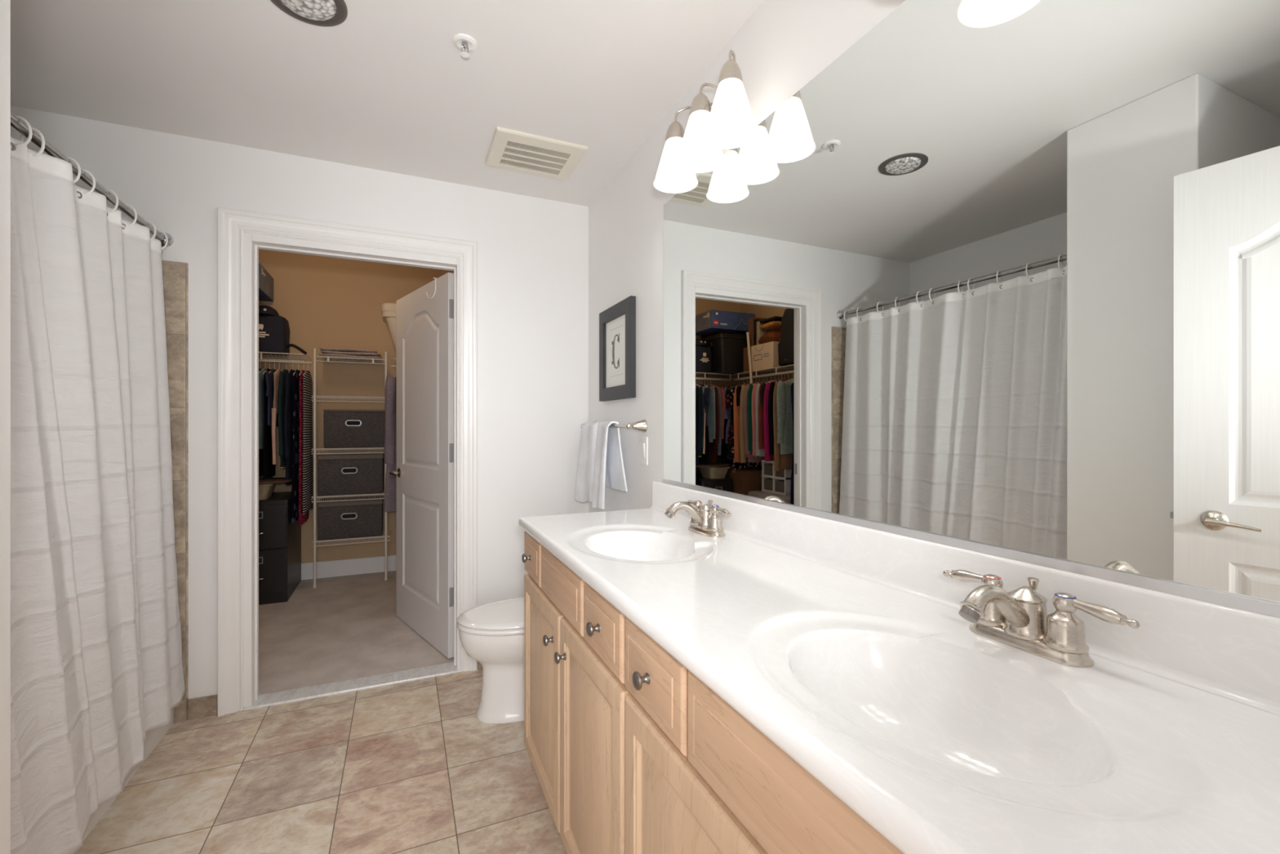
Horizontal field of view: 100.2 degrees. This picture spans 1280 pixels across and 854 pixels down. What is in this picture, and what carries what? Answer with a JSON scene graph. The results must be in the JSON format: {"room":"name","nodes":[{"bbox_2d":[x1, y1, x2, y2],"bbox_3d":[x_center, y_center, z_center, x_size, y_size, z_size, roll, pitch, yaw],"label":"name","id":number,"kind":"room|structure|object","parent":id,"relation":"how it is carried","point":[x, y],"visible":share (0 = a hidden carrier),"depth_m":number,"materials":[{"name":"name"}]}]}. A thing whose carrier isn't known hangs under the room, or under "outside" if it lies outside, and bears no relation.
{"room":"bathroom","nodes":[
{"label":"bathroom","id":0,"kind":"room"},
{"bbox_2d":[0,0,10,853],"bbox_3d":[-1.454,0.008,0.559,0.957,2.452,0.399,0,0,-24],"label":"wall partition","id":1,"kind":"structure","parent":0,"point":[5,5],"depth_m":0.92,"materials":[{"name":"paint"}]},
{"bbox_2d":[10,137,185,853],"bbox_3d":[-1.598,0.185,1.547,0.163,1.835,1.455,0,0,-24],"label":"shower curtain","id":2,"kind":"object","parent":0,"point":[96,665],"visible":0.96,"depth_m":1.49,"materials":[{"name":"fabric"}]},
{"bbox_2d":[10,106,588,698],"bbox_3d":[-1.452,-0.136,2.486,2.526,2.740,0.060,0,0,-24],"label":"wall","id":3,"kind":"structure","parent":0,"point":[533,252],"depth_m":2.62,"materials":[{"name":"paint"}]},
{"bbox_2d":[10,112,173,247],"bbox_3d":[-1.662,-0.772,1.523,0.058,0.058,1.529,0,0,-24],"label":"curtain rod","id":4,"kind":"object","parent":3,"relation":"attached to","point":[15,122],"visible":0.7,"depth_m":1.66,"materials":[{"name":"metal"}]},
{"bbox_2d":[13,115,32,146],"bbox_3d":[-1.587,-0.752,1.365,0.054,0.078,0.006,0,0,-24],"label":"curtain ring","id":5,"kind":"object","parent":4,"relation":"hanging from","point":[30,133],"visible":0.61,"depth_m":1.37,"materials":[{"name":"white plastic"}]},
{"bbox_2d":[19,127,44,156],"bbox_3d":[-1.612,-0.752,1.420,0.054,0.078,0.006,0,0,-12],"label":"curtain ring","id":6,"kind":"object","parent":4,"relation":"hanging from","point":[42,147],"visible":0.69,"depth_m":1.42,"materials":[{"name":"white plastic"}]},
{"bbox_2d":[66,156,80,182],"bbox_3d":[-1.681,-0.752,1.575,0.054,0.078,0.006,0,0,-20],"label":"curtain ring","id":7,"kind":"object","parent":4,"relation":"hanging from","point":[78,175],"visible":0.44,"depth_m":1.58,"materials":[{"name":"white plastic"}]},
{"bbox_2d":[72,168,95,194],"bbox_3d":[-1.714,-0.752,1.649,0.054,0.078,0.006,0,0,-25],"label":"curtain ring","id":8,"kind":"object","parent":4,"relation":"hanging from","point":[91,190],"visible":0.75,"depth_m":1.65,"materials":[{"name":"white plastic"}]},
{"bbox_2d":[106,189,118,213],"bbox_3d":[-1.776,-0.752,1.789,0.054,0.078,0.006,0,0,-12],"label":"curtain ring","id":9,"kind":"object","parent":4,"relation":"hanging from","point":[109,190],"visible":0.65,"depth_m":1.79,"materials":[{"name":"white plastic"}]},
{"bbox_2d":[117,204,137,226],"bbox_3d":[-1.829,-0.752,1.908,0.054,0.078,0.006,0,0,-28],"label":"curtain ring","id":10,"kind":"object","parent":4,"relation":"hanging from","point":[130,206],"visible":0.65,"depth_m":1.92,"materials":[{"name":"white plastic"}]},
{"bbox_2d":[146,221,155,240],"bbox_3d":[-1.898,-0.752,2.063,0.054,0.078,0.007,0,0,-15],"label":"curtain ring","id":11,"kind":"object","parent":4,"relation":"hanging from","point":[150,222],"visible":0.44,"depth_m":2.06,"materials":[{"name":"white plastic"}]},
{"bbox_2d":[151,230,168,249],"bbox_3d":[-1.943,-0.752,2.164,0.054,0.078,0.007,0,0,-19],"label":"curtain ring","id":12,"kind":"object","parent":4,"relation":"hanging from","point":[163,233],"visible":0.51,"depth_m":2.17,"materials":[{"name":"white plastic"}]},
{"bbox_2d":[161,260,188,722],"bbox_3d":[-2.248,0.275,2.099,0.757,1.918,0.024,0,0,-24],"label":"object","id":13,"kind":"structure","parent":3,"relation":"attached to","point":[175,274],"depth_m":2.23,"materials":[{"name":"beige tile"}]},
{"bbox_2d":[187,694,217,719],"bbox_3d":[-1.854,1.192,2.269,0.100,0.085,0.011,0,0,-24],"label":"baseboard","id":14,"kind":"structure","parent":3,"relation":"attached to","point":[203,706],"depth_m":2.26,"materials":[{"name":"tile"}]},
{"bbox_2d":[217,207,477,716],"bbox_3d":[-1.339,0.151,2.556,1.066,2.165,0.149,0,0,-24],"label":"door frame","id":15,"kind":"structure","parent":3,"relation":"attached to","point":[232,224],"depth_m":2.36,"materials":[{"name":"paint"}]},
{"bbox_2d":[389,272,453,657],"bbox_3d":[-1.277,0.207,3.144,0.154,2.030,0.880,0,0,-41],"label":"door","id":16,"kind":"structure","parent":3,"relation":"in","point":[424,473],"depth_m":3.06,"materials":[{"name":"paint"}]},
{"bbox_2d":[426,277,436,298],"bbox_3d":[-1.142,-0.759,2.954,0.108,0.112,0.047,0,0,9],"label":"hook","id":17,"kind":"object","parent":16,"relation":"hanging from","point":[433,277],"visible":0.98,"depth_m":2.94,"materials":[{"name":"white plastic"}]},
{"bbox_2d":[477,661,482,668],"bbox_3d":[-0.557,1.192,2.845,0.598,0.085,0.011,0,0,-24],"label":"baseboard","id":18,"kind":"structure","parent":3,"relation":"attached to","point":[479,665],"depth_m":2.72,"materials":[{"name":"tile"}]},
{"bbox_2d":[73,667,566,853],"bbox_3d":[-0.463,1.259,0.260,2.726,0.050,4.852,0,0,-24],"label":"floor","id":19,"kind":"structure","parent":0,"point":[409,766],"depth_m":1.85,"materials":[{"name":"tile"}]},
{"bbox_2d":[72,707,173,853],"bbox_3d":[-1.951,1.044,1.394,0.700,0.380,1.502,0,0,-24],"label":"bathtub","id":20,"kind":"object","parent":19,"relation":"on","point":[153,736],"visible":0.06,"depth_m":1.98,"materials":[{"name":"ceramic"}]},
{"bbox_2d":[457,596,524,723],"bbox_3d":[-0.435,0.851,2.389,0.726,0.767,0.460,0,0,-24],"label":"toilet","id":21,"kind":"object","parent":19,"relation":"on","point":[491,633],"visible":0.34,"depth_m":2.23,"materials":[{"name":"ceramic"}]},
{"bbox_2d":[521,530,903,853],"bbox_3d":[0.193,0.800,1.178,0.570,0.868,1.864,0,0,-24],"label":"vanity cabinet","id":22,"kind":"object","parent":19,"relation":"on","point":[629,751],"visible":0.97,"depth_m":0.98,"materials":[{"name":"brown wood"}]},
{"bbox_2d":[518,480,1279,853],"bbox_3d":[0.197,0.343,1.193,0.562,0.240,1.896,0,0,-24],"label":"countertop","id":23,"kind":"structure","parent":22,"relation":"on","point":[849,647],"depth_m":0.72,"materials":[{"name":"stone"}]},
{"bbox_2d":[664,499,731,537],"bbox_3d":[0.202,0.279,1.649,0.202,0.100,0.202,0,0,24],"label":"faucet","id":24,"kind":"object","parent":23,"relation":"on","point":[705,520],"visible":1,"depth_m":1.61,"materials":[{"name":"silver metal"}]},
{"bbox_2d":[942,569,1139,667],"bbox_3d":[0.575,0.279,0.809,0.202,0.100,0.202,0,0,19],"label":"faucet","id":25,"kind":"object","parent":23,"relation":"on","point":[1018,618],"visible":1,"depth_m":0.77,"materials":[{"name":"silver metal"}]},
{"bbox_2d":[243,662,458,710],"bbox_3d":[-1.337,1.254,2.555,0.892,0.059,0.117,0,0,-24],"label":"threshold","id":26,"kind":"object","parent":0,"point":[355,684],"depth_m":2.53,"materials":[{"name":"stone"}]},
{"bbox_2d":[258,248,453,563],"bbox_3d":[-2.350,-0.136,4.504,2.726,2.740,0.100,0,0,-24],"label":"wall","id":27,"kind":"structure","parent":0,"point":[326,302],"depth_m":4.39,"materials":[{"name":"paint"}]},
{"bbox_2d":[258,351,311,363],"bbox_3d":[-2.992,-0.510,3.997,0.959,0.069,0.301,0,0,-24],"label":"wire shelf","id":28,"kind":"object","parent":27,"relation":"attached to","point":[261,353],"visible":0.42,"depth_m":4.02,"materials":[{"name":"white metal"}]},
{"bbox_2d":[258,305,306,355],"bbox_3d":[-2.747,-0.727,4.068,0.388,0.366,0.246,0,0,-24],"label":"bag","id":29,"kind":"object","parent":28,"relation":"on","point":[273,330],"depth_m":3.99,"materials":[{"name":"fabric"}]},
{"bbox_3d":[-3.079,-0.741,3.873,0.414,0.394,0.418,0,0,-24],"label":"storage tote","id":30,"kind":"object","parent":28,"relation":"on","visible":0},
{"bbox_3d":[-3.057,-0.955,3.872,0.370,0.030,0.370,0,0,-24],"label":"bag","id":31,"kind":"object","parent":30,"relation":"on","visible":0},
{"bbox_2d":[258,262,273,302],"bbox_3d":[-3.011,-1.058,3.873,0.524,0.186,0.445,0,0,-24],"label":"box","id":32,"kind":"object","parent":31,"relation":"on","point":[265,279],"visible":0.19,"depth_m":3.96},
{"label":"clothes hanger","id":33,"kind":"object","parent":28,"relation":"hanging from","visible":0},
{"bbox_2d":[265,368,278,426],"bbox_3d":[-2.722,-0.208,3.983,0.028,0.426,0.507,0,0,-24],"label":"shirt","id":34,"kind":"object","parent":33,"relation":"hanging from","point":[268,376],"visible":0.44,"depth_m":3.83,"materials":[{"name":"fabric"}]},
{"label":"clothes hanger","id":35,"kind":"object","parent":28,"relation":"hanging from","visible":0},
{"bbox_2d":[258,368,262,475],"bbox_3d":[-2.801,-0.028,3.948,0.036,0.786,0.517,0,0,-23],"label":"sweater","id":36,"kind":"object","parent":35,"relation":"hanging from","point":[260,451],"visible":0.03,"depth_m":3.89,"materials":[{"name":"fabric"}]},
{"label":"clothes hanger","id":37,"kind":"object","parent":28,"relation":"hanging from","visible":0},
{"bbox_2d":[271,368,281,464],"bbox_3d":[-2.695,-0.073,3.992,0.036,0.695,0.412,0,0,-26],"label":"hanging clothes","id":38,"kind":"object","parent":37,"relation":"hanging from","point":[276,377],"visible":0.52,"depth_m":3.82,"materials":[{"name":"fabric"}]},
{"label":"clothes hanger","id":39,"kind":"object","parent":28,"relation":"hanging from","visible":0},
{"bbox_2d":[262,368,275,479],"bbox_3d":[-2.747,-0.018,3.971,0.030,0.806,0.367,0,0,-24],"label":"hanging clothes","id":40,"kind":"object","parent":39,"relation":"hanging from","point":[268,468],"visible":0.41,"depth_m":3.85,"materials":[{"name":"fabric"}]},
{"label":"clothes hanger","id":41,"kind":"object","parent":28,"relation":"hanging from","visible":0},
{"bbox_2d":[258,368,266,448],"bbox_3d":[-2.774,-0.128,3.959,0.023,0.586,0.507,0,0,-24],"label":"cardigan","id":42,"kind":"object","parent":41,"relation":"hanging from","point":[261,405],"visible":0.23,"depth_m":3.84,"materials":[{"name":"fabric"}]},
{"bbox_2d":[301,555,395,579],"bbox_3d":[-2.331,1.167,4.450,2.536,0.135,0.014,0,0,-24],"label":"baseboard","id":43,"kind":"structure","parent":27,"relation":"attached to","point":[324,569],"depth_m":4.41,"materials":[{"name":"paint"}]},
{"bbox_3d":[-1.604,-0.509,4.615,0.985,0.067,0.299,0,0,-24],"label":"wire shelf","id":44,"kind":"object","parent":27,"relation":"attached to","visible":0},
{"bbox_2d":[381,302,395,352],"bbox_3d":[-1.866,-0.762,4.491,0.544,0.439,0.304,0,0,-24],"label":"waste bin","id":45,"kind":"object","parent":44,"relation":"on","point":[388,309],"visible":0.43,"depth_m":4.29,"materials":[{"name":"beige plastic"}]},
{"bbox_2d":[258,570,453,694],"bbox_3d":[-1.925,1.262,3.550,2.726,0.064,2.188,0,0,-24],"label":"floor","id":46,"kind":"structure","parent":0,"point":[343,628],"depth_m":3.12,"materials":[{"name":"carpet"}]},
{"bbox_2d":[258,491,301,604],"bbox_3d":[-2.732,0.873,3.907,0.352,0.714,0.610,0,0,-24],"label":"filing cabinet","id":47,"kind":"object","parent":46,"relation":"on","point":[279,539],"visible":0.38,"depth_m":3.71,"materials":[{"name":"metal"}]},
{"bbox_2d":[258,483,275,500],"bbox_3d":[-2.729,0.459,3.788,0.252,0.112,0.284,0,0,-24],"label":"basket","id":48,"kind":"object","parent":47,"relation":"on","point":[265,491],"visible":0.29,"depth_m":3.72,"materials":[{"name":"beige wicker"}]},
{"bbox_2d":[258,477,291,484],"bbox_3d":[-2.719,0.393,3.825,0.424,0.018,0.360,0,0,-24],"label":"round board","id":49,"kind":"object","parent":48,"relation":"on","point":[271,480],"visible":0.37,"depth_m":3.77,"materials":[{"name":"brown wood"}]},
{"bbox_2d":[311,347,391,587],"bbox_3d":[-2.306,0.319,4.302,0.541,1.822,0.298,0,0,-24],"label":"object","id":50,"kind":"object","parent":46,"relation":"on","point":[314,449],"visible":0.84,"depth_m":4.17,"materials":[{"name":"white metal"}]},
{"bbox_2d":[311,490,384,502],"bbox_3d":[-2.310,0.561,4.311,0.541,0.045,0.279,0,0,-24],"label":"shelf","id":51,"kind":"object","parent":50,"relation":"attached to","point":[314,496],"depth_m":4.17,"materials":[{"name":"white metal"}]},
{"bbox_2d":[311,447,384,454],"bbox_3d":[-2.310,0.195,4.311,0.541,0.045,0.279,0,0,-24],"label":"shelf","id":52,"kind":"object","parent":50,"relation":"attached to","point":[314,449],"depth_m":4.17,"materials":[{"name":"white metal"}]},
{"bbox_2d":[311,395,384,402],"bbox_3d":[-2.310,-0.209,4.311,0.541,0.045,0.279,0,0,-24],"label":"shelf","id":53,"kind":"object","parent":50,"relation":"attached to","point":[317,397],"depth_m":4.20,"materials":[{"name":"white metal"}]},
{"bbox_2d":[316,495,383,540],"bbox_3d":[-2.319,0.734,4.309,0.455,0.292,0.265,0,0,-24],"label":"storage bin","id":54,"kind":"object","parent":50,"relation":"on","point":[346,519],"visible":0.99,"depth_m":4.20,"materials":[{"name":"fabric"}]},
{"bbox_2d":[316,452,384,496],"bbox_3d":[-2.317,0.381,4.310,0.460,0.318,0.265,0,0,-24],"label":"storage bin","id":55,"kind":"object","parent":50,"relation":"on","point":[338,474],"visible":0.95,"depth_m":4.19,"materials":[{"name":"fabric"}]},
{"bbox_2d":[316,355,384,364],"bbox_3d":[-2.313,-0.515,4.310,0.474,0.045,0.279,0,0,-24],"label":"shelf","id":56,"kind":"object","parent":50,"relation":"attached to","point":[328,357],"depth_m":4.21,"materials":[{"name":"white metal"}]},
{"bbox_2d":[319,347,382,361],"bbox_3d":[-2.317,-0.574,4.305,0.435,0.080,0.256,0,0,-24],"label":"folded blanket","id":57,"kind":"object","parent":50,"relation":"on","point":[333,352],"visible":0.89,"depth_m":4.21,"materials":[{"name":"beige fabric"}]},
{"bbox_2d":[311,529,391,546],"bbox_3d":[-2.310,0.901,4.311,0.541,0.045,0.279,0,0,-24],"label":"shelf","id":58,"kind":"object","parent":50,"relation":"attached to","point":[386,537],"depth_m":4.19,"materials":[{"name":"white metal"}]},
{"bbox_2d":[323,408,384,448],"bbox_3d":[-2.292,0.023,4.321,0.435,0.302,0.265,0,0,-24],"label":"storage bin","id":59,"kind":"object","parent":50,"relation":"on","point":[343,428],"visible":0.88,"depth_m":4.20,"materials":[{"name":"fabric"}]},
{"bbox_2d":[10,0,764,206],"bbox_3d":[-0.471,-1.248,0.279,2.726,0.060,4.892,0,0,-24],"label":"ceiling","id":60,"kind":"structure","parent":0,"point":[387,87],"depth_m":1.85,"materials":[{"name":"paint"}]},
{"bbox_2d":[270,0,347,26],"bbox_3d":[-0.951,-1.206,1.523,0.208,0.025,0.208,0,0,-24],"label":"recessed light","id":61,"kind":"object","parent":60,"relation":"in","point":[325,13],"visible":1,"depth_m":1.55,"materials":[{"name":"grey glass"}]},
{"bbox_2d":[452,33,476,57],"bbox_3d":[-0.556,-1.198,1.699,0.074,0.041,0.074,0,0,-24],"label":"sprinkler head","id":62,"kind":"object","parent":60,"relation":"attached to","point":[464,42],"visible":1,"depth_m":1.69},
{"bbox_2d":[485,126,587,180],"bbox_3d":[-0.471,-1.210,2.403,0.388,0.016,0.330,0,0,-24],"label":"ceiling vent","id":63,"kind":"object","parent":60,"relation":"in","point":[509,149],"visible":1,"depth_m":2.37,"materials":[{"name":"plastic"}]},
{"bbox_2d":[588,0,905,512],"bbox_3d":[0.349,0.008,1.666,0.100,2.452,2.902,0,0,-24],"label":"wall","id":64,"kind":"structure","parent":0,"point":[783,45],"depth_m":2.20,"materials":[{"name":"paint"}]},
{"bbox_2d":[581,419,647,432],"bbox_3d":[-0.145,0.000,2.546,0.086,0.055,0.675,0,0,-24],"label":"towel bar","id":65,"kind":"object","parent":64,"relation":"attached to","point":[642,425],"visible":0.6,"depth_m":2.26,"materials":[{"name":"silver metal"}]},
{"bbox_2d":[574,421,627,509],"bbox_3d":[-0.204,0.185,2.576,0.102,0.414,0.533,0,0,-23],"label":"hand towel","id":66,"kind":"object","parent":65,"relation":"hanging from","point":[600,463],"visible":0.99,"depth_m":2.52,"materials":[{"name":"fabric"}]},
{"bbox_2d":[599,295,635,401],"bbox_3d":[-0.114,-0.350,2.548,0.027,0.448,0.408,0,0,-24],"label":"picture frame","id":67,"kind":"object","parent":64,"relation":"attached to","point":[617,323],"visible":1,"depth_m":2.52,"materials":[{"name":"wood"}]},
{"bbox_2d":[605,314,625,387],"bbox_3d":[-0.111,-0.350,2.549,0.004,0.332,0.292,0,0,-24],"label":"print","id":68,"kind":"object","parent":67,"relation":"attached to","point":[615,323],"depth_m":2.55,"materials":[{"name":"paper"}]},
{"bbox_2d":[640,436,648,465],"bbox_3d":[0.014,0.105,2.281,0.011,0.119,0.072,0,0,-24],"label":"light switch","id":69,"kind":"object","parent":64,"relation":"attached to","point":[643,440],"visible":1,"depth_m":2.27,"materials":[{"name":"white plastic"}]},
{"bbox_2d":[653,49,757,193],"bbox_3d":[0.201,-0.951,1.649,0.184,0.279,0.476,0,0,-24],"label":"vanity light","id":70,"kind":"object","parent":64,"relation":"attached to","point":[730,124],"visible":1,"depth_m":1.59,"materials":[{"name":"white glass"}]},
{"bbox_2d":[648,480,1279,715],"bbox_3d":[0.438,0.276,1.300,0.035,0.106,1.896,0,0,-24],"label":"backsplash","id":71,"kind":"structure","parent":64,"relation":"attached to","point":[1228,652],"depth_m":0.79,"materials":[{"name":"stone"}]},
{"bbox_2d":[662,0,1279,617],"bbox_3d":[0.463,-0.323,1.271,0.012,1.093,1.822,0,0,-24],"label":"mirror","id":72,"kind":"object","parent":64,"relation":"attached to","point":[1001,277],"visible":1,"depth_m":0.90,"materials":[{"name":"clear glass"}]},
{"label":"clothes hanger","id":73,"kind":"object","parent":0,"visible":0},
{"bbox_2d":[302,369,313,514],"bbox_3d":[-2.524,0.112,4.068,0.032,1.066,0.442,0,0,-24],"label":"dress","id":74,"kind":"object","parent":73,"relation":"hanging from","point":[308,469],"visible":0.98,"depth_m":4.00,"materials":[{"name":"fabric"}]},
{"label":"clothes hanger","id":75,"kind":"object","parent":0,"visible":0},
{"bbox_2d":[297,369,308,524],"bbox_3d":[-2.551,0.152,4.058,0.034,1.145,0.460,0,0,-25],"label":"dress","id":76,"kind":"object","parent":75,"relation":"hanging from","point":[302,518],"visible":0.41,"depth_m":3.90,"materials":[{"name":"fabric"}]},
{"label":"clothes hanger","id":77,"kind":"object","parent":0,"visible":0},
{"bbox_2d":[291,369,300,523],"bbox_3d":[-2.582,0.142,4.046,0.037,1.126,0.483,0,0,-24],"label":"dress","id":78,"kind":"object","parent":77,"relation":"hanging from","point":[295,473],"visible":0.46,"depth_m":3.90,"materials":[{"name":"fabric"}]},
{"label":"clothes hanger","id":79,"kind":"object","parent":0,"visible":0},
{"bbox_2d":[284,368,295,484],"bbox_3d":[-2.615,0.002,4.030,0.038,0.846,0.527,0,0,-24],"label":"jacket","id":80,"kind":"object","parent":79,"relation":"hanging from","point":[288,406],"visible":0.53,"depth_m":3.84,"materials":[{"name":"fabric"}]},
{"label":"clothes hanger","id":81,"kind":"object","parent":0,"visible":0},
{"bbox_2d":[277,368,288,467],"bbox_3d":[-2.653,-0.054,4.013,0.043,0.734,0.527,0,0,-25],"label":"jacket","id":82,"kind":"object","parent":81,"relation":"hanging from","point":[281,397],"visible":0.44,"depth_m":3.80,"materials":[{"name":"fabric"}]},
{"label":"clothes hanger","id":83,"kind":"object","parent":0,"visible":0},
{"bbox_2d":[383,374,395,511],"bbox_3d":[-1.899,0.122,4.348,0.121,1.086,0.561,0,0,8],"label":"robe","id":84,"kind":"object","parent":83,"relation":"hanging from","point":[390,384],"visible":0.33,"depth_m":4.10,"materials":[{"name":"fabric"}]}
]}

